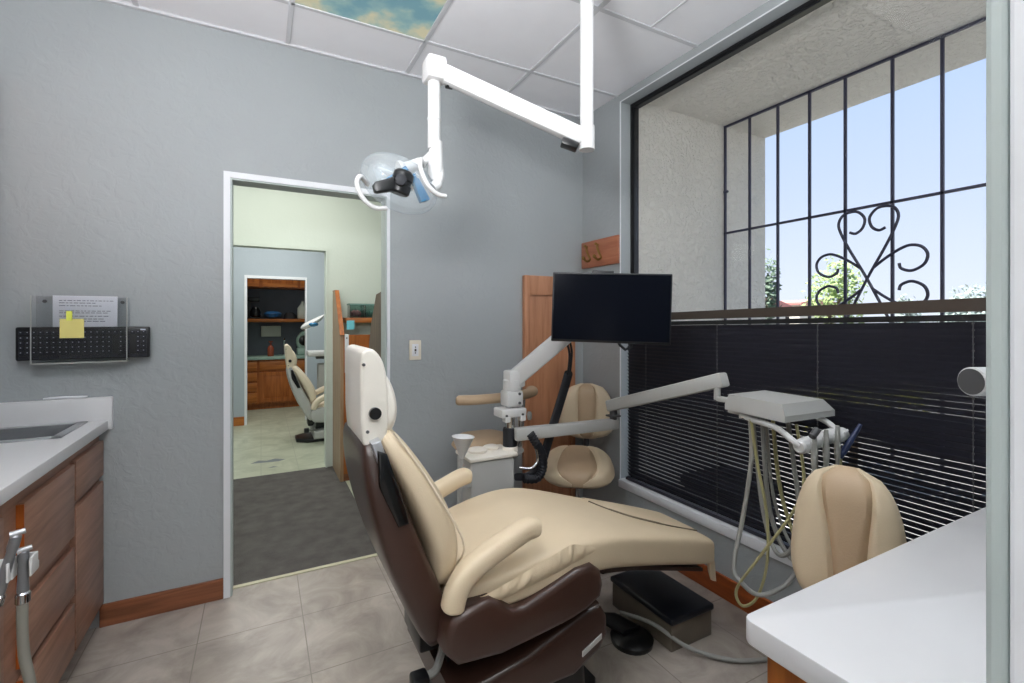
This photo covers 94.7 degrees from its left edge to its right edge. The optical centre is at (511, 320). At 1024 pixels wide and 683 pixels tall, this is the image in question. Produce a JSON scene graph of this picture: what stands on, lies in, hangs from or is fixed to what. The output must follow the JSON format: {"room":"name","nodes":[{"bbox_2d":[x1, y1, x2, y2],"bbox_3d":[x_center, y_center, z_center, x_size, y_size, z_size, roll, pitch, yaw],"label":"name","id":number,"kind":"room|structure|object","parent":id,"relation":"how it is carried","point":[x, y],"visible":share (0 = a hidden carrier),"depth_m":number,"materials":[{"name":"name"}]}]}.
{"room":"dental clinic","nodes":[
{"label":"dental clinic","id":0,"kind":"room"},
{"bbox_2d":[247,289,304,354],"bbox_3d":[-3.478,-0.035,6.968,2.000,2.740,1.530,0,0,-28],"label":"wall","id":1,"kind":"structure","parent":0,"point":[282,301],"depth_m":7.56,"materials":[{"name":"grey paint"}]},
{"bbox_2d":[261,326,280,336],"bbox_3d":[-3.822,0.170,7.487,0.280,0.170,0.089,0,0,-28],"label":"box","id":2,"kind":"object","parent":1,"relation":"attached to","point":[266,331],"visible":1,"depth_m":7.45,"materials":[{"name":"grey"}]},
{"bbox_2d":[247,279,304,289],"bbox_3d":[-3.681,-0.830,7.348,1.780,0.670,0.448,0,0,-28],"label":"upper cabinet","id":3,"kind":"object","parent":1,"relation":"attached to","point":[251,283],"visible":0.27,"depth_m":7.18,"materials":[{"name":"orange wood"}]},
{"bbox_2d":[247,319,304,321],"bbox_3d":[-3.696,0.000,7.377,1.780,0.050,0.398,0,0,-28],"label":"shelf","id":4,"kind":"object","parent":1,"relation":"attached to","point":[248,320],"visible":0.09,"depth_m":7.20,"materials":[{"name":"orange wood"}]},
{"bbox_2d":[247,297,260,318],"bbox_3d":[-3.942,-0.190,7.200,0.200,0.330,0.185,0,0,-28],"label":"coffee maker","id":5,"kind":"object","parent":4,"relation":"on","point":[254,313],"visible":0.86,"depth_m":7.15,"materials":[{"name":"black plastic"}]},
{"bbox_2d":[264,311,280,318],"bbox_3d":[-3.699,-0.085,7.298,0.250,0.120,0.250,0,0,-28],"label":"bowl","id":6,"kind":"object","parent":4,"relation":"on","point":[270,314],"visible":1,"depth_m":7.21,"materials":[{"name":"blue ceramic"}]},
{"bbox_2d":[284,313,296,318],"bbox_3d":[-3.492,-0.075,7.430,0.187,0.100,0.138,0,0,-28],"label":"bowl","id":7,"kind":"object","parent":4,"relation":"on","point":[286,315],"visible":1,"depth_m":7.38,"materials":[{"name":"rubber"}]},
{"bbox_2d":[297,301,304,318],"bbox_3d":[-3.333,-0.170,7.515,0.155,0.290,0.155,0,0,-28],"label":"water jug","id":8,"kind":"object","parent":4,"relation":"on","point":[301,309],"visible":0.82,"depth_m":7.45,"materials":[{"name":"grey plastic"}]},
{"bbox_2d":[233,247,323,416],"bbox_3d":[-3.096,-0.035,6.248,4.800,2.740,0.100,0,0,-28],"label":"wall","id":9,"kind":"structure","parent":0,"point":[246,261],"depth_m":6.18,"materials":[{"name":"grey paint"}]},
{"bbox_2d":[233,417,243,425],"bbox_3d":[-4.301,1.280,5.543,2.010,0.110,0.014,0,0,-28],"label":"baseboard","id":10,"kind":"structure","parent":9,"relation":"attached to","point":[237,421],"depth_m":5.98,"materials":[{"name":"orange wood"}]},
{"bbox_2d":[244,275,306,424],"bbox_3d":[-3.113,0.378,6.238,0.736,1.915,0.122,0,0,-28],"label":"trim","id":11,"kind":"structure","parent":9,"relation":"attached to","point":[246,277],"depth_m":6.02,"materials":[{"name":"white paint"}]},
{"bbox_2d":[0,0,582,628],"bbox_3d":[-0.937,-0.035,2.571,3.380,2.740,0.100,0,0,-28],"label":"wall","id":12,"kind":"structure","parent":0,"point":[121,127],"depth_m":2.22,"materials":[{"name":"paint"}]},
{"bbox_2d":[0,396,112,428],"bbox_3d":[-2.032,0.404,1.922,0.636,0.142,0.018,0,0,-28],"label":"backsplash","id":13,"kind":"structure","parent":12,"relation":"attached to","point":[25,413],"depth_m":1.98,"materials":[{"name":"laminate"}]},
{"bbox_2d":[30,295,129,364],"bbox_3d":[-1.823,0.039,2.004,0.310,0.280,0.061,0,0,-28],"label":"pocket","id":14,"kind":"object","parent":12,"relation":"attached to","point":[43,301],"visible":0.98,"depth_m":1.97,"materials":[{"name":"plastic"}]},
{"bbox_2d":[66,311,71,320],"bbox_3d":[-1.837,-0.019,1.958,0.019,0.039,0.001,0,0,-28],"label":"sticky note","id":15,"kind":"object","parent":14,"relation":"attached to","point":[68,313],"visible":1,"depth_m":1.96,"materials":[{"name":"yellow paper"}]},
{"bbox_2d":[60,319,83,337],"bbox_3d":[-1.831,0.033,1.963,0.077,0.080,0.001,0,0,-28],"label":"sticky note","id":16,"kind":"object","parent":14,"relation":"attached to","point":[74,328],"visible":1,"depth_m":1.96,"materials":[{"name":"yellow paper"}]},
{"bbox_2d":[16,327,149,360],"bbox_3d":[-1.806,0.095,2.003,0.435,0.136,0.027,0,0,-28],"label":"wall rack","id":17,"kind":"object","parent":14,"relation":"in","point":[46,342],"visible":1,"depth_m":1.99,"materials":[{"name":"black plastic"}]},
{"bbox_2d":[53,295,117,326],"bbox_3d":[-1.824,0.015,2.020,0.212,0.240,0.002,0,0,-28],"label":"paper sheet","id":18,"kind":"object","parent":14,"relation":"in","point":[96,311],"visible":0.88,"depth_m":2.03,"materials":[{"name":"white paper"}]},
{"bbox_2d":[99,578,222,627],"bbox_3d":[-0.649,1.286,2.659,2.590,0.098,0.014,0,0,-28],"label":"baseboard","id":19,"kind":"structure","parent":12,"relation":"attached to","point":[116,612],"depth_m":2.15,"materials":[{"name":"brown wood"}]},
{"bbox_2d":[223,171,389,598],"bbox_3d":[-1.035,0.308,2.456,0.796,2.054,0.013,0,0,-28],"label":"door frame","id":20,"kind":"structure","parent":12,"relation":"attached to","point":[227,175],"depth_m":2.27,"materials":[{"name":"white paint"}]},
{"bbox_2d":[230,178,386,595],"bbox_3d":[-1.056,0.320,2.508,0.760,2.030,0.108,0,0,-28],"label":"lining","id":21,"kind":"object","parent":12,"relation":"attached to","point":[233,181],"visible":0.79,"depth_m":2.42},
{"bbox_2d":[409,340,420,359],"bbox_3d":[-0.555,0.170,2.710,0.070,0.114,0.012,0,0,-28],"label":"light switch","id":22,"kind":"object","parent":12,"relation":"attached to","point":[414,345],"visible":1,"depth_m":2.71,"materials":[{"name":"beige plastic"}]},
{"bbox_2d":[412,344,418,355],"bbox_3d":[-0.555,0.170,2.709,0.038,0.070,0.004,0,0,-28],"label":"outlet","id":23,"kind":"object","parent":22,"relation":"attached to","point":[415,347],"depth_m":2.71,"materials":[{"name":"white plastic"}]},
{"bbox_2d":[233,185,380,466],"bbox_3d":[-2.002,-0.035,4.191,4.800,2.740,0.100,0,0,-28],"label":"wall","id":24,"kind":"structure","parent":0,"point":[350,230],"depth_m":4.32,"materials":[{"name":"green paint"}]},
{"bbox_2d":[233,241,327,466],"bbox_3d":[-2.559,0.335,3.893,1.936,2.000,0.122,0,0,-28],"label":"door frame","id":25,"kind":"structure","parent":24,"relation":"attached to","point":[235,243],"depth_m":4.29,"materials":[{"name":"white paint"}]},
{"bbox_2d":[342,318,371,322],"bbox_3d":[-1.235,-0.003,4.410,0.640,0.045,0.228,0,0,-28],"label":"shelf","id":26,"kind":"object","parent":24,"relation":"attached to","point":[356,320],"visible":0.34,"depth_m":4.22,"materials":[{"name":"orange wood"}]},
{"bbox_2d":[347,303,363,317],"bbox_3d":[-1.425,-0.088,4.299,0.128,0.127,0.160,0,0,-28],"label":"storage bin","id":27,"kind":"object","parent":26,"relation":"on","point":[354,313],"visible":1,"depth_m":4.28,"materials":[{"name":"teal plastic"}]},
{"bbox_2d":[364,304,373,317],"bbox_3d":[-1.302,-0.088,4.365,0.138,0.127,0.160,0,0,-28],"label":"storage bin","id":28,"kind":"object","parent":26,"relation":"on","point":[368,313],"visible":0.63,"depth_m":4.32,"materials":[{"name":"teal plastic"}]},
{"bbox_2d":[58,406,766,682],"bbox_3d":[-1.466,1.385,3.184,4.800,0.100,10.200,0,0,-28],"label":"floor","id":29,"kind":"structure","parent":0,"point":[343,623],"depth_m":2.11,"materials":[{"name":"tile"}]},
{"bbox_2d":[0,506,3,682],"bbox_3d":[-1.500,0.906,0.889,0.606,0.858,0.578,0,0,-28],"label":"base cabinet","id":30,"kind":"object","parent":29,"relation":"on","point":[1,519],"visible":0.92,"depth_m":1.25,"materials":[{"name":"brown wood"}]},
{"bbox_2d":[0,551,38,582],"bbox_3d":[-1.180,0.598,1.065,0.069,0.095,0.164,0,0,36],"label":"rack","id":31,"kind":"object","parent":30,"relation":"attached to","point":[33,560],"visible":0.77,"depth_m":1.09,"materials":[{"name":"white plastic"}]},
{"bbox_2d":[0,528,25,606],"bbox_3d":[-1.175,0.799,1.071,0.110,0.636,0.042,0,0,-7],"label":"handle","id":32,"kind":"object","parent":31,"relation":"in","point":[14,541],"visible":1,"depth_m":1.07,"materials":[{"name":"silver metal"}]},
{"bbox_2d":[14,544,36,682],"bbox_3d":[-1.187,0.863,1.100,0.151,0.675,0.036,0,0,0],"label":"handle","id":33,"kind":"object","parent":31,"relation":"in","point":[22,598],"visible":1,"depth_m":1.09,"materials":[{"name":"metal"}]},
{"bbox_2d":[0,396,112,505],"bbox_3d":[-1.694,0.404,1.285,0.636,0.142,1.460,0,0,-28],"label":"countertop","id":34,"kind":"structure","parent":30,"relation":"on","point":[23,463],"depth_m":1.81,"materials":[{"name":"laminate"}]},
{"bbox_2d":[0,421,87,442],"bbox_3d":[-1.958,0.524,1.764,0.498,0.190,0.310,0,0,-28],"label":"sink","id":35,"kind":"object","parent":34,"relation":"in","point":[57,430],"visible":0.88,"depth_m":1.90,"materials":[{"name":"metal"}]},
{"bbox_2d":[43,396,87,399],"bbox_3d":[-1.889,0.327,1.998,0.140,0.013,0.012,0,0,-28],"label":"stick","id":36,"kind":"object","parent":34,"relation":"on","point":[59,397],"visible":1,"depth_m":1.99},
{"bbox_2d":[1,458,74,682],"bbox_3d":[-1.757,0.906,1.372,0.606,0.858,0.513,0,0,-28],"label":"base cabinet","id":37,"kind":"object","parent":29,"relation":"on","point":[45,508],"visible":0.73,"depth_m":1.51,"materials":[{"name":"brown wood"}]},
{"bbox_2d":[69,436,102,651],"bbox_3d":[-1.963,0.906,1.760,0.606,0.858,0.360,0,0,-28],"label":"base cabinet","id":38,"kind":"object","parent":29,"relation":"on","point":[87,541],"visible":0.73,"depth_m":1.86,"materials":[{"name":"brown wood"}]},
{"bbox_2d":[251,459,284,467],"bbox_3d":[-2.271,1.333,4.399,0.300,0.001,0.300,0,0,-28],"label":"floor sticker","id":39,"kind":"object","parent":29,"relation":"on","point":[271,460],"visible":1,"depth_m":4.46,"materials":[{"name":"grey plastic"}]},
{"bbox_2d":[247,358,304,409],"bbox_3d":[-3.676,0.963,7.340,1.780,0.745,0.466,0,0,-28],"label":"base cabinet","id":40,"kind":"object","parent":29,"relation":"on","point":[268,386],"visible":0.32,"depth_m":7.11,"materials":[{"name":"orange wood"}]},
{"bbox_2d":[247,354,304,359],"bbox_3d":[-3.675,0.566,7.338,1.780,0.042,0.488,0,0,-28],"label":"countertop","id":41,"kind":"structure","parent":40,"relation":"on","point":[279,356],"depth_m":7.15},
{"bbox_2d":[267,341,273,355],"bbox_3d":[-3.688,0.430,7.213,0.090,0.230,0.090,0,0,-28],"label":"soap bottle","id":42,"kind":"object","parent":41,"relation":"on","point":[270,350],"visible":0.97,"depth_m":7.18,"materials":[{"name":"red plastic"}]},
{"bbox_2d":[281,338,284,354],"bbox_3d":[-3.568,0.408,7.393,0.080,0.274,0.175,0,0,-28],"label":"faucet","id":43,"kind":"object","parent":41,"relation":"on","point":[283,353],"visible":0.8,"depth_m":7.42,"materials":[{"name":"silver metal"}]},
{"bbox_2d":[296,330,304,354],"bbox_3d":[-3.254,0.346,7.568,0.378,0.399,0.260,0,0,-28],"label":"steriliser","id":44,"kind":"object","parent":41,"relation":"on","point":[300,339],"visible":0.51,"depth_m":7.41,"materials":[{"name":"white plastic"}]},
{"bbox_2d":[284,344,323,442],"bbox_3d":[-1.881,0.799,5.558,1.438,1.072,0.591,0,0,-28],"label":"dental chair","id":45,"kind":"object","parent":29,"relation":"on","point":[311,406],"visible":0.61,"depth_m":5.12,"materials":[{"name":"beige leather"}]},
{"bbox_2d":[292,350,296,365],"bbox_3d":[-2.436,0.416,5.251,0.074,0.193,0.316,0,0,-28],"label":"cushion","id":46,"kind":"object","parent":45,"relation":"on","point":[294,359],"depth_m":5.12,"materials":[{"name":"beige leather"}]},
{"bbox_2d":[292,365,315,404],"bbox_3d":[-2.346,0.712,5.299,0.261,0.484,0.462,0,0,-28],"label":"cushion","id":47,"kind":"object","parent":45,"relation":"on","point":[300,381],"depth_m":5.10,"materials":[{"name":"beige leather"}]},
{"bbox_2d":[233,553,377,588],"bbox_3d":[-1.067,1.333,2.528,0.760,0.008,0.025,0,0,-28],"label":"trim","id":48,"kind":"structure","parent":29,"relation":"on","point":[375,554],"depth_m":2.50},
{"bbox_2d":[306,350,323,397],"bbox_3d":[-2.273,0.855,5.926,0.550,0.960,0.300,0,0,-28],"label":"dental delivery unit","id":49,"kind":"object","parent":29,"relation":"on","point":[319,354],"visible":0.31,"depth_m":5.78,"materials":[{"name":"white plastic"}]},
{"bbox_2d":[306,350,323,356],"bbox_3d":[-2.296,0.405,5.915,0.500,0.060,0.300,0,0,-28],"label":"tray","id":50,"kind":"object","parent":49,"relation":"on","point":[318,353],"depth_m":5.72,"materials":[{"name":"white plastic"}]},
{"bbox_2d":[333,290,369,481],"bbox_3d":[-1.363,0.533,4.188,0.375,1.604,0.475,0,0,-28],"label":"reception desk","id":51,"kind":"object","parent":29,"relation":"on","point":[339,405],"visible":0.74,"depth_m":3.99,"materials":[{"name":"brown wood"}]},
{"bbox_2d":[345,334,348,351],"bbox_3d":[-1.368,0.275,3.909,0.030,0.320,0.027,0,0,-28],"label":"wall phone","id":52,"kind":"object","parent":51,"relation":"attached to","point":[346,335],"visible":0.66,"depth_m":3.90,"materials":[{"name":"white plastic"}]},
{"bbox_2d":[347,321,353,329],"bbox_3d":[-1.345,0.037,3.934,0.062,0.075,0.002,0,0,-28],"label":"note","id":53,"kind":"object","parent":51,"relation":"attached to","point":[350,324],"visible":1,"depth_m":3.93,"materials":[{"name":"blue paper"}]},
{"bbox_2d":[369,292,380,357],"bbox_3d":[-0.844,0.575,2.986,0.037,1.520,0.485,0,0,-28],"label":"wall","id":54,"kind":"structure","parent":29,"relation":"on","point":[375,332],"depth_m":2.99,"materials":[{"name":"brown wood"}]},
{"bbox_2d":[451,386,537,458],"bbox_3d":[-0.097,0.858,2.641,0.542,0.954,0.505,0,0,-28],"label":"stool","id":55,"kind":"object","parent":29,"relation":"on","point":[483,437],"visible":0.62,"depth_m":2.54,"materials":[{"name":"beige vinyl upholstery"},{"name":"chrome"},{"name":"black plastic"}]},
{"bbox_2d":[343,344,715,682],"bbox_3d":[0.129,0.706,1.745,1.398,1.259,0.591,0,0,-28],"label":"dental chair","id":56,"kind":"object","parent":29,"relation":"on","point":[501,585],"visible":1,"depth_m":1.39,"materials":[{"name":"beige leather"}]},
{"bbox_2d":[386,376,396,429],"bbox_3d":[-0.413,0.233,1.445,0.068,0.194,0.316,0,0,-28],"label":"cushion","id":57,"kind":"object","parent":56,"relation":"on","point":[391,405],"depth_m":1.31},
{"bbox_2d":[381,429,456,584],"bbox_3d":[-0.341,0.536,1.484,0.236,0.496,0.462,0,0,-28],"label":"cushion","id":58,"kind":"object","parent":56,"relation":"on","point":[419,538],"depth_m":1.28,"materials":[{"name":"beige leather"}]},
{"bbox_2d":[440,488,713,603],"bbox_3d":[0.223,0.836,1.806,1.166,0.298,0.569,0,0,-28],"label":"seat cushion","id":59,"kind":"object","parent":56,"relation":"on","point":[578,535],"depth_m":1.63,"materials":[{"name":"beige leather"}]},
{"bbox_2d":[522,275,574,496],"bbox_3d":[0.248,0.522,3.118,0.391,1.625,0.038,0,0,-28],"label":"wood panel","id":60,"kind":"object","parent":29,"relation":"on","point":[537,291],"visible":0.25,"depth_m":3.08,"materials":[{"name":"brown wood"}]},
{"bbox_2d":[544,383,614,573],"bbox_3d":[0.389,0.866,2.753,0.523,0.938,0.589,0,0,-3],"label":"stool","id":61,"kind":"object","parent":29,"relation":"on","point":[579,467],"visible":0.72,"depth_m":2.73,"materials":[{"name":"beige leather"}]},
{"bbox_2d":[452,336,729,503],"bbox_3d":[0.363,0.678,2.313,1.284,1.314,0.621,0,0,9],"label":"dental delivery unit","id":62,"kind":"object","parent":29,"relation":"on","point":[491,466],"visible":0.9,"depth_m":2.34,"materials":[{"name":"grey plastic"}]},
{"bbox_2d":[551,270,672,350],"bbox_3d":[0.459,-0.044,2.202,0.548,0.374,0.076,0,0,8],"label":"monitor","id":63,"kind":"object","parent":62,"relation":"attached to","point":[596,306],"visible":1,"depth_m":2.16,"materials":[{"name":"black plastic"}]},
{"bbox_2d":[725,390,849,607],"bbox_3d":[1.032,0.700,1.813,0.302,0.811,0.367,0,0,-28],"label":"tray","id":64,"kind":"object","parent":62,"relation":"attached to","point":[750,406],"visible":0.83,"depth_m":1.77,"materials":[{"name":"grey plastic"}]},
{"bbox_2d":[725,390,834,422],"bbox_3d":[1.019,0.340,1.839,0.302,0.090,0.308,0,0,-28],"label":"tray","id":65,"kind":"object","parent":64,"relation":"on","point":[750,406],"depth_m":1.75,"materials":[{"name":"grey plastic"}]},
{"bbox_2d":[753,423,820,557],"bbox_3d":[0.996,0.620,1.732,0.043,0.514,0.295,0,0,-14],"label":"handpiece","id":66,"kind":"object","parent":64,"relation":"attached to","point":[815,432],"visible":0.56,"depth_m":1.72,"materials":[{"name":"grey plastic"}]},
{"bbox_2d":[760,417,829,561],"bbox_3d":[1.050,0.641,1.758,0.036,0.533,0.278,0,0,-21],"label":"handpiece","id":67,"kind":"object","parent":64,"relation":"attached to","point":[826,447],"visible":0.41,"depth_m":1.84,"materials":[{"name":"grey plastic"}]},
{"bbox_2d":[765,419,840,544],"bbox_3d":[1.089,0.632,1.785,0.023,0.519,0.284,0,0,-28],"label":"handpiece","id":68,"kind":"object","parent":64,"relation":"attached to","point":[837,442],"visible":0.41,"depth_m":1.85,"materials":[{"name":"grey plastic"}]},
{"bbox_2d":[771,420,862,532],"bbox_3d":[1.134,0.622,1.791,0.079,0.502,0.309,0,0,-41],"label":"handpiece","id":69,"kind":"object","parent":64,"relation":"attached to","point":[852,437],"visible":0.42,"depth_m":1.88,"materials":[{"name":"plastic"}]},
{"bbox_2d":[604,612,653,655],"bbox_3d":[0.447,1.300,2.003,0.305,0.071,0.175,0,0,37],"label":"foot pedal","id":70,"kind":"object","parent":29,"relation":"on","point":[629,637],"visible":0.9,"depth_m":1.94,"materials":[{"name":"black plastic"}]},
{"bbox_2d":[610,570,713,651],"bbox_3d":[0.659,1.267,2.110,0.251,0.136,0.383,0,0,-28],"label":"box","id":71,"kind":"object","parent":29,"relation":"on","point":[655,596],"visible":0.82,"depth_m":2.02,"materials":[{"name":"black plastic"}]},
{"bbox_2d":[619,610,766,662],"bbox_3d":[0.833,1.284,1.881,0.796,0.097,0.102,0,0,17],"label":"hose","id":72,"kind":"object","parent":29,"relation":"on","point":[710,655],"visible":0.7,"depth_m":1.86,"materials":[{"name":"grey rubber"}]},
{"bbox_2d":[767,656,806,682],"bbox_3d":[0.672,0.958,0.741,0.277,0.755,0.392,0,0,-28],"label":"base cabinet","id":73,"kind":"object","parent":29,"relation":"on","point":[776,673],"visible":0.02,"depth_m":0.83,"materials":[{"name":"orange wood"}]},
{"bbox_2d":[746,507,985,682],"bbox_3d":[1.043,0.557,0.952,1.200,0.044,0.418,0,0,-28],"label":"countertop","id":74,"kind":"structure","parent":73,"relation":"on","point":[914,611],"depth_m":0.85,"materials":[{"name":"laminate"}]},
{"bbox_2d":[791,464,906,588],"bbox_3d":[0.841,0.881,1.170,0.579,0.908,0.528,0,0,-28],"label":"stool","id":75,"kind":"object","parent":29,"relation":"on","point":[845,517],"visible":0.41,"depth_m":1.34,"materials":[{"name":"beige leather"}]},
{"bbox_2d":[119,0,768,115],"bbox_3d":[0.091,-1.455,0.660,3.400,0.100,4.280,0,0,-28],"label":"ceiling","id":76,"kind":"structure","parent":0,"point":[520,33],"depth_m":2.33,"materials":[{"name":"tile"}]},
{"bbox_2d":[292,0,450,42],"bbox_3d":[-0.561,-1.400,1.961,0.610,0.008,0.610,0,0,-28],"label":"recessed light","id":77,"kind":"object","parent":76,"relation":"in","point":[412,19],"visible":1,"depth_m":2.15,"materials":[{"name":"multicoloured"}]},
{"bbox_2d":[98,0,697,118],"bbox_3d":[0.063,-1.400,0.691,3.180,0.014,4.160,0,0,-28],"label":"grid","id":78,"kind":"object","parent":76,"relation":"attached to","point":[135,5],"visible":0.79,"depth_m":2.35,"materials":[{"name":"white metal"}]},
{"bbox_2d":[354,0,594,210],"bbox_3d":[-0.101,-0.895,1.778,0.918,1.019,0.230,0,0,-9],"label":"lamp","id":79,"kind":"object","parent":76,"relation":"hanging from","point":[436,72],"visible":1,"depth_m":1.78,"materials":[{"name":"white plastic"}]},
{"bbox_2d":[583,0,808,601],"bbox_3d":[1.544,-0.035,1.421,0.120,2.740,4.260,0,0,-28],"label":"wall","id":80,"kind":"structure","parent":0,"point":[601,167],"depth_m":2.94,"materials":[{"name":"paint"}]},
{"bbox_2d":[582,235,619,268],"bbox_3d":[0.545,-0.444,3.080,0.084,0.178,0.377,0,0,-28],"label":"board","id":81,"kind":"object","parent":80,"relation":"attached to","point":[604,251],"visible":1,"depth_m":3.06,"materials":[{"name":"brown wood"}]},
{"bbox_2d":[584,498,773,613],"bbox_3d":[0.981,1.280,2.337,0.014,0.110,2.086,0,0,-28],"label":"baseboard","id":82,"kind":"structure","parent":80,"relation":"attached to","point":[724,587],"depth_m":2.25,"materials":[{"name":"brown wood"}]},
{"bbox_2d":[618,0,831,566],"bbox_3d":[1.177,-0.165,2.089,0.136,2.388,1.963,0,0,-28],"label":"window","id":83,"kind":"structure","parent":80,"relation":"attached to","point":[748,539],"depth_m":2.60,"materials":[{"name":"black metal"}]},
{"bbox_2d":[626,297,985,548],"bbox_3d":[1.151,0.449,2.081,0.042,1.051,1.875,0,0,-28],"label":"blind","id":84,"kind":"object","parent":80,"relation":"attached to","point":[917,358],"visible":0.67,"depth_m":1.87,"materials":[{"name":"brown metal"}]},
{"bbox_2d":[639,0,985,486],"bbox_3d":[2.429,0.160,1.263,1.295,3.550,4.950,0,0,-28],"label":"wall","id":85,"kind":"structure","parent":0,"point":[681,131],"depth_m":3.04,"materials":[{"name":"beige paint"}]},
{"bbox_2d":[723,16,985,465],"bbox_3d":[1.958,-0.335,2.523,0.034,2.100,1.918,0,0,-28],"label":"window grille","id":86,"kind":"object","parent":85,"relation":"in","point":[893,224],"visible":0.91,"depth_m":2.60,"materials":[{"name":"metal"}]},
{"bbox_2d":[805,404,983,453],"bbox_3d":[3.031,1.248,1.478,0.140,1.375,4.764,0,0,-28],"label":"wall","id":87,"kind":"structure","parent":0,"point":[830,404],"depth_m":2.71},
{"bbox_3d":[-2.471,-1.455,5.074,4.800,0.100,5.920,0,0,-28],"label":"ceiling","id":88,"kind":"structure","parent":0,"visible":0},
{"bbox_2d":[301,315,323,328],"bbox_3d":[-2.224,-0.651,5.547,0.478,1.508,0.219,0,0,-28],"label":"lamp","id":89,"kind":"object","parent":88,"relation":"hanging from","point":[314,322],"visible":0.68,"depth_m":5.42,"materials":[{"name":"white plastic"}]},
{"bbox_3d":[0.298,-0.035,0.249,3.180,2.740,0.119,0,0,-28],"label":"wall","id":90,"kind":"structure","parent":0,"visible":0},
{"bbox_2d":[957,367,985,395],"bbox_3d":[1.198,0.056,0.968,0.555,0.302,0.138,0,0,0],"label":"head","id":91,"kind":"object","parent":90,"relation":"attached to","point":[971,380],"visible":0.5,"depth_m":0.95},
{"bbox_2d":[986,0,1009,682],"bbox_3d":[0.353,0.235,0.341,0.016,2.200,0.013,0,0,-28],"label":"trim","id":92,"kind":"structure","parent":90,"relation":"attached to","point":[997,11],"depth_m":0.34,"materials":[{"name":"grey paint"}]},
{"bbox_2d":[1010,0,1023,682],"bbox_3d":[0.392,0.235,0.264,0.018,2.200,0.158,0,0,-28],"label":"door frame","id":93,"kind":"structure","parent":90,"relation":"attached to","point":[1016,6],"depth_m":0.33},
{"label":"outside","id":94,"kind":"structure","parent":0,"visible":0},
{"bbox_2d":[776,498,794,527],"bbox_3d":[-1.565,2.085,10.494,2.910,0.300,100.000,0,0,-28],"label":"ground","id":95,"kind":"structure","parent":94,"point":[776,498],"depth_m":4.81,"materials":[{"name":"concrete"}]},
{"bbox_2d":[680,466,783,522],"bbox_3d":[1.424,1.480,3.072,0.460,0.910,0.428,0,0,-28],"label":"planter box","id":96,"kind":"object","parent":95,"relation":"on","point":[720,466],"visible":0.12,"depth_m":2.97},
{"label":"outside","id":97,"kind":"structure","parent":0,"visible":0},
{"bbox_2d":[768,394,985,539],"bbox_3d":[24.001,2.087,24.087,55.000,0.295,100.000,0,0,-28],"label":"road","id":98,"kind":"structure","parent":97,"point":[947,394],"depth_m":5.72,"materials":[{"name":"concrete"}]},
{"bbox_2d":[765,248,782,318],"bbox_3d":[7.973,-0.165,15.094,1.196,4.223,1.232,0,0,-28],"label":"tree","id":99,"kind":"object","parent":98,"relation":"on","point":[770,291],"visible":0.3,"depth_m":14.85,"materials":[{"name":"green plant"}]},
{"bbox_2d":[771,298,791,318],"bbox_3d":[18.086,0.135,35.212,4.600,3.600,2.800,0,0,-28],"label":"house","id":100,"kind":"structure","parent":98,"relation":"on","point":[781,302],"depth_m":34.64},
{"bbox_2d":[782,299,835,323],"bbox_3d":[23.554,0.135,38.347,5.600,3.600,3.200,0,0,-28],"label":"house","id":101,"kind":"structure","parent":98,"relation":"on","point":[793,303],"depth_m":36.50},
{"bbox_2d":[800,254,868,323],"bbox_3d":[9.594,-0.002,14.057,1.518,3.897,1.652,0,0,-43],"label":"tree","id":102,"kind":"object","parent":98,"relation":"on","point":[832,294],"visible":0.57,"depth_m":13.91,"materials":[{"name":"green plant"}]},
{"bbox_2d":[787,389,937,464],"bbox_3d":[4.096,1.169,5.634,1.575,1.541,1.586,0,0,-28],"label":"shrub","id":103,"kind":"object","parent":98,"relation":"on","point":[795,389],"visible":0.02,"depth_m":5.65,"materials":[{"name":"green plant"}]},
{"bbox_2d":[896,294,921,322],"bbox_3d":[20.378,0.281,24.377,1.184,3.328,1.239,0,0,-28],"label":"tree","id":104,"kind":"object","parent":98,"relation":"on","point":[902,296],"visible":0.18,"depth_m":24.24,"materials":[{"name":"green plant"}]},
{"bbox_2d":[937,282,985,321],"bbox_3d":[22.301,0.092,22.671,3.182,3.707,2.852,0,0,4],"label":"tree","id":105,"kind":"object","parent":98,"relation":"on","point":[972,290],"visible":0.25,"depth_m":22.68,"materials":[{"name":"green plant"}]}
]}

